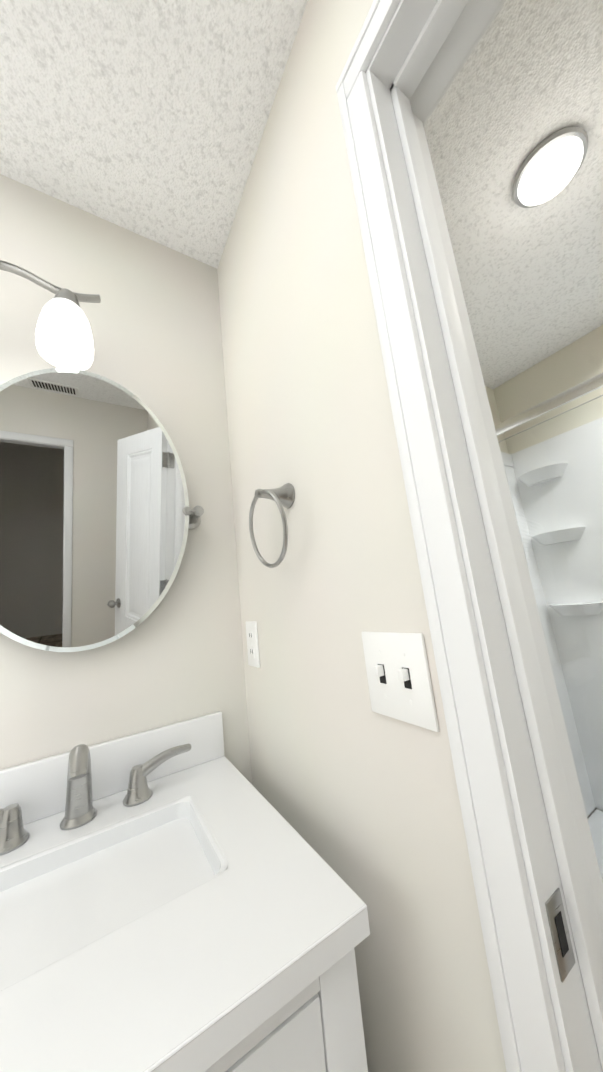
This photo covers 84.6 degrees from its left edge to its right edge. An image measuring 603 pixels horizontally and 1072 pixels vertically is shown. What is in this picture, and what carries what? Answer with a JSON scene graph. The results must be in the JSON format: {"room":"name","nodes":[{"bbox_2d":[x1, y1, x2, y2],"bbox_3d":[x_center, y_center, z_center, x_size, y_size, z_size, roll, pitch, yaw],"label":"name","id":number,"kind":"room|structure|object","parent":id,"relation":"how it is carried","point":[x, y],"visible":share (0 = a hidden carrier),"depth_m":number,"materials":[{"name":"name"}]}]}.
{"room":"bathroom","nodes":[
{"label":"bathroom","id":0,"kind":"room"},
{"bbox_2d":[0,174,594,817],"bbox_3d":[-0.031,0.233,1.133,3.460,2.440,0.120,1,-13,-31],"label":"wall","id":1,"kind":"structure","parent":0,"point":[154,320],"depth_m":0.92,"materials":[{"name":"beige paint"}]},
{"bbox_2d":[0,260,100,369],"bbox_3d":[-0.807,-0.535,0.687,0.667,0.246,0.162,1,-13,-31],"label":"sconce","id":2,"kind":"object","parent":1,"relation":"attached to","point":[63,336],"visible":1,"depth_m":0.77,"materials":[{"name":"white glass"}]},
{"bbox_2d":[0,368,203,651],"bbox_3d":[-0.506,-0.064,0.770,0.570,0.639,0.127,1,-13,-31],"label":"mirror","id":3,"kind":"object","parent":1,"relation":"attached to","point":[99,517],"visible":1,"depth_m":0.75,"materials":[{"name":"white mirror"}]},
{"bbox_2d":[0,0,602,388],"bbox_3d":[0.966,-1.488,-0.461,3.460,0.100,4.540,1,-13,-31],"label":"ceiling","id":4,"kind":"structure","parent":0,"point":[148,119],"depth_m":0.87,"materials":[{"name":"white paint"}]},
{"bbox_2d":[512,126,587,207],"bbox_3d":[0.754,-1.095,1.008,0.190,0.058,0.190,1,-13,-31],"label":"flush ceiling light","id":5,"kind":"object","parent":4,"relation":"attached to","point":[550,166],"visible":1,"depth_m":0.98,"materials":[{"name":"white glass"}]},
{"bbox_2d":[217,0,505,1071],"bbox_3d":[0.498,-0.049,-0.014,0.120,2.440,2.450,1,-13,-31],"label":"wall","id":6,"kind":"structure","parent":0,"point":[355,792],"depth_m":0.59,"materials":[{"name":"beige paint"}]},
{"bbox_2d":[246,621,259,667],"bbox_3d":[-0.132,0.288,0.886,0.008,0.116,0.070,1,-13,-31],"label":"electrical outlet plate","id":7,"kind":"object","parent":6,"relation":"attached to","point":[252,644],"visible":1,"depth_m":0.88,"materials":[{"name":"white plastic"}]},
{"bbox_2d":[249,483,294,567],"bbox_3d":[-0.056,-0.026,0.699,0.080,0.185,0.163,1,-13,-31],"label":"towel ring","id":8,"kind":"object","parent":6,"relation":"attached to","point":[283,496],"visible":1,"depth_m":0.70,"materials":[{"name":"silver metal"}]},
{"bbox_2d":[361,631,438,731],"bbox_3d":[0.126,0.194,0.458,0.018,0.116,0.116,1,-13,-31],"label":"switch plate","id":9,"kind":"object","parent":6,"relation":"attached to","point":[399,678],"visible":1,"depth_m":0.45,"materials":[{"name":"white plastic"}]},
{"bbox_2d":[336,0,602,1071],"bbox_3d":[0.415,0.165,0.117,0.155,2.091,0.718,1,-13,-31],"label":"door frame","id":10,"kind":"structure","parent":6,"relation":"attached to","point":[538,882],"depth_m":0.39,"materials":[{"name":"white wood"}]},
{"bbox_2d":[493,325,602,811],"bbox_3d":[1.851,0.057,1.260,0.120,2.440,1.670,1,-13,-31],"label":"wall","id":11,"kind":"structure","parent":0,"point":[576,362],"depth_m":1.86,"materials":[{"name":"beige paint"}]},
{"bbox_3d":[1.231,0.991,-0.948,3.460,0.100,4.540,1,-13,-31],"label":"floor","id":12,"kind":"structure","parent":0,"visible":0},
{"bbox_2d":[0,711,369,1071],"bbox_3d":[-0.552,0.847,0.234,1.240,1.008,0.568,1,-13,-31],"label":"bathroom vanity","id":13,"kind":"object","parent":12,"relation":"on","point":[181,896],"visible":1,"depth_m":0.41,"materials":[{"name":"white stone"}]},
{"bbox_2d":[495,372,602,881],"bbox_3d":[1.431,0.291,1.012,0.819,1.975,1.544,1,-13,-31],"label":"shower enclosure","id":14,"kind":"object","parent":12,"relation":"on","point":[595,820],"visible":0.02,"depth_m":1.19,"materials":[{"name":"white"}]},
{"bbox_2d":[504,417,602,815],"bbox_3d":[1.488,0.268,1.053,0.708,1.925,1.546,1,-13,-31],"label":"wall","id":15,"kind":"structure","parent":14,"relation":"attached to","point":[559,634],"depth_m":1.76,"materials":[{"name":"white plastic"}]}
]}

